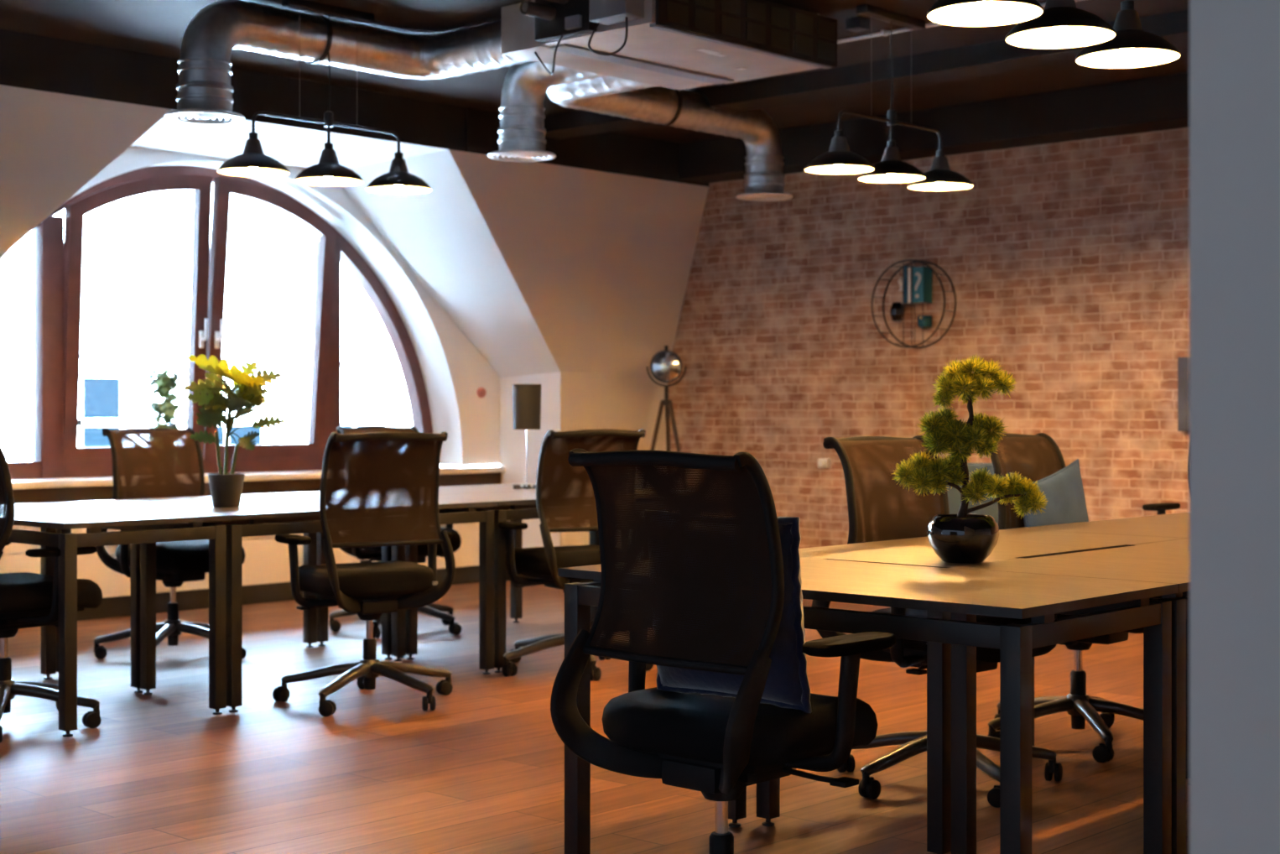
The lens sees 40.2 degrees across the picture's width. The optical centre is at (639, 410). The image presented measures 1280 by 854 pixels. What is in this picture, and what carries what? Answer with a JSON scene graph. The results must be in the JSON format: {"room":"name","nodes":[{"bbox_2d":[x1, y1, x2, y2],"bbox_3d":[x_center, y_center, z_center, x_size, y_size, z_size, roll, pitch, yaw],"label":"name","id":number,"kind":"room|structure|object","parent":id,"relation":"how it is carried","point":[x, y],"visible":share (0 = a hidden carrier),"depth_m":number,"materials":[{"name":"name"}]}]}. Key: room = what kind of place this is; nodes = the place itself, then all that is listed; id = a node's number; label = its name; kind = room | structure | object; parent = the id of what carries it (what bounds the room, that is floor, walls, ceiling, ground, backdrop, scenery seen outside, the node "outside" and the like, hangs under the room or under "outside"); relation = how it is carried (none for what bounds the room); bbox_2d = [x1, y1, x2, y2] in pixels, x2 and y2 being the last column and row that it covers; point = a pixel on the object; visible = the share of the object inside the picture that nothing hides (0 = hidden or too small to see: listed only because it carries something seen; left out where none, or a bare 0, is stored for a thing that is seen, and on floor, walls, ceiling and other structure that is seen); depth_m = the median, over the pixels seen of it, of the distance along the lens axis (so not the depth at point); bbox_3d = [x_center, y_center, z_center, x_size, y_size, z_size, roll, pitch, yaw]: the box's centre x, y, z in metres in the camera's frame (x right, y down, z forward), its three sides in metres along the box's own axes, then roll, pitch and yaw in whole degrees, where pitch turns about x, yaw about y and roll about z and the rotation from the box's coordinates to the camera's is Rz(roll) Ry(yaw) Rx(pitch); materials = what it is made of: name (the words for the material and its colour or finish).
{"room":"open-plan office","nodes":[
{"label":"open-plan office","id":0,"kind":"room"},
{"bbox_2d":[0,84,708,560],"bbox_3d":[-4.024,-0.193,7.671,0.960,2.640,12.160,0,0,43],"label":"wall","id":1,"kind":"structure","parent":0,"point":[600,262],"depth_m":10.96,"materials":[{"name":"white paint"}]},
{"bbox_2d":[0,146,504,598],"bbox_3d":[-2.574,-0.167,10.227,0.505,2.588,4.380,0,0,43],"label":"window alcove","id":2,"kind":"object","parent":1,"relation":"in","point":[453,370],"depth_m":11.11,"materials":[{"name":"white paint"}]},
{"bbox_2d":[12,485,113,504],"bbox_3d":[-3.090,0.447,9.354,0.033,0.076,0.578,0,0,43],"label":"radiator grille","id":3,"kind":"object","parent":2,"relation":"attached to","point":[57,495],"depth_m":9.35,"materials":[{"name":"brown wood"}]},
{"bbox_2d":[145,368,181,473],"bbox_3d":[-2.723,0.062,10.000,0.206,0.615,0.209,0,0,43],"label":"ivy plant","id":4,"kind":"object","parent":2,"relation":"on","point":[163,382],"visible":0.54,"depth_m":9.95,"materials":[{"name":"green plant"}]},
{"bbox_2d":[7,165,432,479],"bbox_3d":[-2.571,-0.536,10.307,0.262,1.813,3.600,0,0,43],"label":"window","id":5,"kind":"structure","parent":2,"relation":"attached to","point":[57,261],"depth_m":10.26,"materials":[{"name":"brown wood"}]},
{"bbox_2d":[241,478,320,494],"bbox_3d":[-2.137,0.447,10.380,0.033,0.076,0.557,0,0,43],"label":"radiator grille","id":6,"kind":"object","parent":2,"relation":"attached to","point":[303,485],"depth_m":10.38,"materials":[{"name":"brown wood"}]},
{"bbox_2d":[438,472,500,486],"bbox_3d":[-1.125,0.447,11.469,0.033,0.076,0.534,0,0,43],"label":"radiator grille","id":7,"kind":"object","parent":2,"relation":"attached to","point":[495,477],"depth_m":11.47,"materials":[{"name":"brown wood"}]},
{"bbox_2d":[476,387,486,397],"bbox_3d":[-1.044,-0.122,11.562,0.030,0.068,0.068,0,0,43],"label":"fire alarm","id":8,"kind":"object","parent":2,"relation":"attached to","point":[481,392],"visible":1,"depth_m":11.55,"materials":[{"name":"red plastic"}]},
{"bbox_2d":[77,565,478,620],"bbox_3d":[-2.406,1.072,10.071,0.020,0.110,4.380,0,0,43],"label":"baseboard","id":9,"kind":"structure","parent":1,"relation":"in","point":[114,606],"depth_m":9.96,"materials":[{"name":"black"}]},
{"bbox_2d":[0,28,708,187],"bbox_3d":[-3.797,-1.643,7.460,0.362,0.260,12.160,0,0,43],"label":"ceiling beam","id":10,"kind":"structure","parent":1,"relation":"attached to","point":[27,60],"depth_m":9.39,"materials":[{"name":"black paint"}]},
{"bbox_2d":[506,569,536,580],"bbox_3d":[-0.359,1.072,11.850,0.556,0.110,1.048,0,0,43],"label":"baseboard","id":11,"kind":"structure","parent":1,"relation":"attached to","point":[507,574],"depth_m":11.60,"materials":[{"name":"black"}]},
{"bbox_2d":[0,580,1189,853],"bbox_3d":[-0.135,1.187,4.262,12.400,0.120,12.460,0,0,43],"label":"floor","id":12,"kind":"structure","parent":0,"point":[482,771],"depth_m":5.61,"materials":[{"name":"brown wood"}]},
{"bbox_2d":[0,447,102,742],"bbox_3d":[-2.284,0.602,6.258,0.692,1.049,0.687,0,0,41],"label":"office chair","id":13,"kind":"object","parent":12,"relation":"on","point":[27,599],"visible":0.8,"depth_m":6.14,"materials":[{"name":"black plastic"}]},
{"bbox_2d":[0,502,230,737],"bbox_3d":[-2.238,0.757,6.711,1.322,0.740,0.672,0,0,43],"label":"desk","id":14,"kind":"object","parent":12,"relation":"on","point":[143,526],"visible":0.98,"depth_m":6.38,"materials":[{"name":"laminate"}]},
{"bbox_2d":[93,427,246,659],"bbox_3d":[-2.141,0.602,8.054,0.687,1.049,0.692,0,0,41],"label":"office chair","id":15,"kind":"object","parent":12,"relation":"on","point":[178,563],"visible":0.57,"depth_m":8.02,"materials":[{"name":"black fabric"}]},
{"bbox_2d":[56,491,398,692],"bbox_3d":[-1.793,0.757,7.676,0.660,0.740,1.342,0,0,43],"label":"desk","id":16,"kind":"object","parent":12,"relation":"on","point":[309,550],"visible":0.36,"depth_m":7.57,"materials":[{"name":"laminate"}]},
{"bbox_2d":[140,496,497,712],"bbox_3d":[-1.308,0.757,7.225,0.660,0.740,1.342,0,0,43],"label":"desk","id":17,"kind":"object","parent":12,"relation":"on","point":[292,517],"visible":0.78,"depth_m":6.95,"materials":[{"name":"laminate"}]},
{"bbox_2d":[182,353,286,507],"bbox_3d":[-1.635,0.079,7.062,0.384,0.615,0.314,0,0,6],"label":"potted plant","id":18,"kind":"object","parent":17,"relation":"on","point":[247,392],"visible":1,"depth_m":7.04,"materials":[{"name":"yellow plant"}]},
{"bbox_2d":[272,431,455,716],"bbox_3d":[-1.043,0.602,6.782,0.681,1.049,0.670,0,0,-31],"label":"office chair","id":19,"kind":"object","parent":12,"relation":"on","point":[371,590],"visible":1,"depth_m":6.66,"materials":[{"name":"black fabric"}]},
{"bbox_2d":[329,426,462,638],"bbox_3d":[-1.232,0.602,8.985,0.692,1.049,0.687,0,0,-41],"label":"office chair","id":20,"kind":"object","parent":12,"relation":"on","point":[372,554],"visible":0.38,"depth_m":8.91,"materials":[{"name":"black plastic"}]},
{"bbox_2d":[316,483,598,657],"bbox_3d":[-0.877,0.757,8.661,0.660,0.740,1.342,0,0,43],"label":"desk","id":21,"kind":"object","parent":12,"relation":"on","point":[516,594],"visible":0.27,"depth_m":8.72,"materials":[{"name":"laminate"}]},
{"bbox_2d":[512,384,541,489],"bbox_3d":[-0.562,0.127,8.670,0.144,0.520,0.144,0,0,43],"label":"table lamp","id":22,"kind":"object","parent":21,"relation":"on","point":[526,398],"visible":0.91,"depth_m":8.61,"materials":[{"name":"black fabric"}]},
{"bbox_2d":[400,487,697,672],"bbox_3d":[-0.392,0.757,8.210,0.660,0.740,1.342,0,0,43],"label":"desk","id":23,"kind":"object","parent":12,"relation":"on","point":[512,505],"visible":0.34,"depth_m":7.60,"materials":[{"name":"laminate"}]},
{"bbox_2d":[499,428,653,680],"bbox_3d":[-0.297,0.602,7.618,0.692,1.049,0.687,0,0,-31],"label":"office chair","id":24,"kind":"object","parent":12,"relation":"on","point":[542,563],"visible":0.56,"depth_m":7.45,"materials":[{"name":"black fabric"}]},
{"bbox_2d":[630,345,686,551],"bbox_3d":[0.210,0.346,11.349,0.496,1.546,0.546,0,0,43],"label":"lamp","id":25,"kind":"object","parent":12,"relation":"on","point":[666,365],"visible":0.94,"depth_m":11.38,"materials":[{"name":"silver metal"}]},
{"bbox_2d":[550,447,896,853],"bbox_3d":[0.161,0.602,3.659,0.692,1.049,0.687,0,0,43],"label":"office chair","id":26,"kind":"object","parent":12,"relation":"on","point":[717,746],"visible":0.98,"depth_m":3.52,"materials":[{"name":"black fabric"}]},
{"bbox_2d":[645,509,811,712],"bbox_3d":[0.178,0.409,3.636,0.174,0.396,0.415,0,0,-41],"label":"cushion","id":27,"kind":"object","parent":26,"relation":"on","point":[787,685],"visible":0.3,"depth_m":3.51,"materials":[{"name":"blue fabric"}]},
{"bbox_2d":[557,556,1178,853],"bbox_3d":[0.502,0.757,4.110,1.297,0.740,0.672,0,0,43],"label":"desk","id":28,"kind":"object","parent":12,"relation":"on","point":[1100,606],"visible":0.76,"depth_m":3.79,"materials":[{"name":"laminate"}]},
{"bbox_2d":[811,435,1062,807],"bbox_3d":[0.906,0.602,5.293,0.679,1.049,0.667,0,0,-44],"label":"office chair","id":29,"kind":"object","parent":12,"relation":"on","point":[906,653],"visible":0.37,"depth_m":5.32,"materials":[{"name":"black fabric"}]},
{"bbox_2d":[756,528,1186,853],"bbox_3d":[0.985,0.757,5.040,0.617,0.740,1.342,0,0,43],"label":"desk","id":30,"kind":"object","parent":12,"relation":"on","point":[1012,543],"visible":0.3,"depth_m":4.65,"materials":[{"name":"laminate"}]},
{"bbox_2d":[891,354,1049,563],"bbox_3d":[0.845,0.120,4.484,0.389,0.534,0.184,0,0,-13],"label":"bonsai tree","id":31,"kind":"object","parent":30,"relation":"on","point":[960,538],"visible":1,"depth_m":4.46,"materials":[{"name":"green plant"}]},
{"bbox_2d":[915,463,1033,536],"bbox_3d":[1.629,0.688,8.570,0.670,0.881,0.580,0,0,0],"label":"cushion","id":32,"kind":"object","parent":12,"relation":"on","point":[954,495],"visible":0.02,"depth_m":8.28,"materials":[{"name":"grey fabric"}]},
{"bbox_2d":[944,538,1189,853],"bbox_3d":[1.439,0.757,4.618,0.617,0.740,1.342,0,0,43],"label":"desk","id":33,"kind":"object","parent":12,"relation":"on","point":[1168,561],"visible":0.33,"depth_m":4.32,"materials":[{"name":"laminate"}]},
{"bbox_2d":[973,432,1161,763],"bbox_3d":[1.487,0.602,5.950,0.679,1.049,0.689,0,0,41],"label":"office chair","id":34,"kind":"object","parent":12,"relation":"on","point":[1081,706],"visible":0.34,"depth_m":5.91,"materials":[{"name":"black fabric"}]},
{"bbox_2d":[1022,458,1088,527],"bbox_3d":[1.454,0.412,6.076,0.100,0.484,0.514,0,0,38],"label":"cushion","id":35,"kind":"object","parent":34,"relation":"on","point":[1066,503],"visible":0.38,"depth_m":6.05,"materials":[{"name":"grey fabric"}]},
{"bbox_2d":[1010,511,1189,778],"bbox_3d":[1.900,0.757,6.026,0.617,0.740,1.342,0,0,43],"label":"desk","id":36,"kind":"object","parent":12,"relation":"on","point":[1173,525],"visible":0.02,"depth_m":5.82,"materials":[{"name":"laminate"}]},
{"bbox_2d":[1142,452,1189,515],"bbox_3d":[2.525,0.565,7.428,0.692,1.124,0.687,0,0,43],"label":"office chair","id":37,"kind":"object","parent":12,"relation":"on","point":[1161,507],"visible":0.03,"depth_m":7.56,"materials":[{"name":"black plastic"}]},
{"bbox_2d":[0,0,1189,143],"bbox_3d":[0.290,-1.833,3.867,11.240,0.120,12.460,0,0,43],"label":"ceiling","id":38,"kind":"structure","parent":0,"point":[153,27],"depth_m":8.45,"materials":[{"name":"paint"}]},
{"bbox_2d":[217,0,431,193],"bbox_3d":[-1.364,-1.389,7.660,0.300,0.767,1.084,0,0,43],"label":"pendant light","id":39,"kind":"object","parent":38,"relation":"hanging from","point":[252,162],"visible":1,"depth_m":7.63,"materials":[{"name":"black metal"}]},
{"bbox_2d":[164,0,534,124],"bbox_3d":[-1.211,-1.502,7.575,0.965,0.541,1.479,0,0,43],"label":"ventilation duct","id":40,"kind":"object","parent":38,"relation":"hanging from","point":[205,90],"visible":0.92,"depth_m":7.63,"materials":[{"name":"metal"}]},
{"bbox_2d":[164,106,244,124],"bbox_3d":[-1.834,-1.248,7.369,0.332,0.033,0.332,0,0,43],"label":"diffuser","id":41,"kind":"object","parent":40,"relation":"attached to","point":[194,115],"depth_m":7.32,"materials":[{"name":"white metal"}]},
{"bbox_2d":[488,61,608,161],"bbox_3d":[-0.400,-1.497,8.330,0.805,0.531,0.332,0,0,43],"label":"ventilation duct","id":42,"kind":"object","parent":38,"relation":"hanging from","point":[522,132],"visible":0.66,"depth_m":8.39,"materials":[{"name":"metal"}]},
{"bbox_2d":[488,146,556,161],"bbox_3d":[-0.573,-1.248,8.491,0.332,0.033,0.332,0,0,43],"label":"diffuser","id":43,"kind":"object","parent":42,"relation":"attached to","point":[504,153],"depth_m":8.43,"materials":[{"name":"white metal"}]},
{"bbox_2d":[501,0,837,90],"bbox_3d":[0.075,-1.589,7.585,0.902,0.368,1.405,0,0,43],"label":"air conditioner","id":44,"kind":"object","parent":38,"relation":"hanging from","point":[676,44],"visible":1,"depth_m":7.42,"materials":[{"name":"metal"}]},
{"bbox_2d":[655,0,837,67],"bbox_3d":[0.471,-1.639,7.367,0.016,0.212,1.185,0,0,43],"label":"grille","id":45,"kind":"object","parent":44,"relation":"attached to","point":[764,27],"depth_m":7.39,"materials":[{"name":"grey metal"}]},
{"bbox_2d":[546,76,792,201],"bbox_3d":[0.386,-1.502,9.293,0.965,0.541,1.989,0,0,43],"label":"ventilation duct","id":46,"kind":"object","parent":38,"relation":"hanging from","point":[763,176],"visible":0.77,"depth_m":9.54,"materials":[{"name":"metal"}]},
{"bbox_2d":[735,189,792,201],"bbox_3d":[0.719,-1.248,10.117,0.332,0.033,0.332,0,0,43],"label":"diffuser","id":47,"kind":"object","parent":46,"relation":"attached to","point":[750,195],"depth_m":10.05,"materials":[{"name":"white metal"}]},
{"bbox_2d":[845,16,869,31],"bbox_3d":[0.984,-1.748,7.904,0.080,0.050,0.080,0,0,43],"label":"junction box","id":48,"kind":"object","parent":38,"relation":"attached to","point":[857,23],"visible":1,"depth_m":7.88,"materials":[{"name":"black"}]},
{"bbox_2d":[543,9,1189,139],"bbox_3d":[3.410,-1.723,6.967,10.890,0.100,0.250,0,0,43],"label":"ceiling beam","id":49,"kind":"structure","parent":38,"relation":"attached to","point":[1000,56],"depth_m":8.91,"materials":[{"name":"black paint"}]},
{"bbox_2d":[804,4,973,191],"bbox_3d":[1.123,-1.405,7.800,0.300,0.736,1.084,0,0,43],"label":"pendant light","id":50,"kind":"object","parent":38,"relation":"hanging from","point":[839,159],"visible":1,"depth_m":7.76,"materials":[{"name":"black metal"}]},
{"bbox_2d":[837,0,1082,43],"bbox_3d":[1.878,-1.761,7.456,2.800,0.024,0.030,0,0,43],"label":"conduit","id":51,"kind":"object","parent":38,"relation":"attached to","point":[883,33],"visible":0.43,"depth_m":8.13,"materials":[{"name":"white plastic"}]},
{"bbox_2d":[926,0,1181,68],"bbox_3d":[1.168,-1.405,4.857,0.300,0.736,1.084,0,0,43],"label":"pendant light","id":52,"kind":"object","parent":38,"relation":"hanging from","point":[1060,24],"visible":1,"depth_m":4.93,"materials":[{"name":"black metal"}]},
{"bbox_2d":[666,126,1189,548],"bbox_3d":[4.280,-0.323,8.425,11.600,2.900,0.250,0,0,43],"label":"wall","id":53,"kind":"structure","parent":0,"point":[1066,263],"depth_m":10.47,"materials":[{"name":"brick"}]},
{"bbox_2d":[817,457,830,468],"bbox_3d":[1.163,0.331,11.105,0.070,0.060,0.067,0,0,43],"label":"wall socket","id":54,"kind":"object","parent":53,"relation":"attached to","point":[822,462],"visible":1,"depth_m":11.09,"materials":[{"name":"white plastic"}]},
{"bbox_2d":[871,259,956,348],"bbox_3d":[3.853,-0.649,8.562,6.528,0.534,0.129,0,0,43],"label":"wall shelf","id":55,"kind":"object","parent":53,"relation":"attached to","point":[913,261],"visible":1,"depth_m":10.58,"materials":[{"name":"black metal"}]},
{"bbox_2d":[889,301,905,321],"bbox_3d":[1.571,-0.608,10.679,0.092,0.113,0.089,0,0,43],"label":"vase","id":56,"kind":"object","parent":55,"relation":"on","point":[897,308],"visible":1,"depth_m":10.65,"materials":[{"name":"black ceramic"}]},
{"bbox_2d":[898,277,903,291],"bbox_3d":[1.595,-0.773,10.667,0.040,0.079,0.040,0,0,43],"label":"ornament","id":57,"kind":"object","parent":55,"relation":"on","point":[901,279],"visible":1,"depth_m":10.66,"materials":[{"name":"white plastic"}]},
{"bbox_2d":[904,265,911,303],"bbox_3d":[1.640,-0.765,10.615,0.025,0.225,0.095,0,0,43],"label":"book","id":58,"kind":"object","parent":55,"relation":"on","point":[905,267],"visible":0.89,"depth_m":10.58,"materials":[{"name":"blue paper"}]},
{"bbox_2d":[907,267,915,303],"bbox_3d":[1.659,-0.760,10.597,0.024,0.215,0.095,0,0,43],"label":"book","id":59,"kind":"object","parent":55,"relation":"on","point":[909,269],"visible":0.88,"depth_m":10.56,"materials":[{"name":"white paper"}]},
{"bbox_2d":[912,266,931,303],"bbox_3d":[1.702,-0.760,10.558,0.087,0.215,0.094,0,0,43],"label":"book","id":60,"kind":"object","parent":55,"relation":"on","point":[922,276],"visible":1,"depth_m":10.53,"materials":[{"name":"teal paper"}]},
{"bbox_2d":[917,315,932,329],"bbox_3d":[1.717,-0.534,10.537,0.092,0.082,0.096,0,0,43],"label":"candle holder","id":61,"kind":"object","parent":55,"relation":"on","point":[924,321],"visible":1,"depth_m":10.50,"materials":[{"name":"blue glass"}]},
{"bbox_2d":[679,72,1189,182],"bbox_3d":[4.353,-1.655,7.982,10.890,0.235,0.300,0,0,43],"label":"ceiling beam","id":62,"kind":"structure","parent":53,"relation":"attached to","point":[1158,103],"depth_m":10.02,"materials":[{"name":"black paint"}]},
{"bbox_2d":[1177,357,1189,431],"bbox_3d":[3.109,-0.091,9.306,0.500,0.400,0.053,0,0,43],"label":"wall picture","id":63,"kind":"object","parent":53,"relation":"attached to","point":[1183,362],"visible":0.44,"depth_m":9.43,"materials":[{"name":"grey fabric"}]},
{"bbox_2d":[1189,0,1279,853],"bbox_3d":[2.064,-0.323,0.451,3.989,2.900,0.160,0,0,43],"label":"wall","id":64,"kind":"structure","parent":0,"point":[1235,44],"depth_m":1.72,"materials":[{"name":"white paint"}]},
{"label":"outside","id":65,"kind":"structure","parent":0,"visible":0},
{"bbox_2d":[0,186,499,466],"bbox_3d":[-3.944,-0.373,25.507,0.495,15.000,28.000,0,0,43],"label":"sky","id":66,"kind":"structure","parent":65,"point":[137,249],"depth_m":22.93,"materials":[{"name":"white"}]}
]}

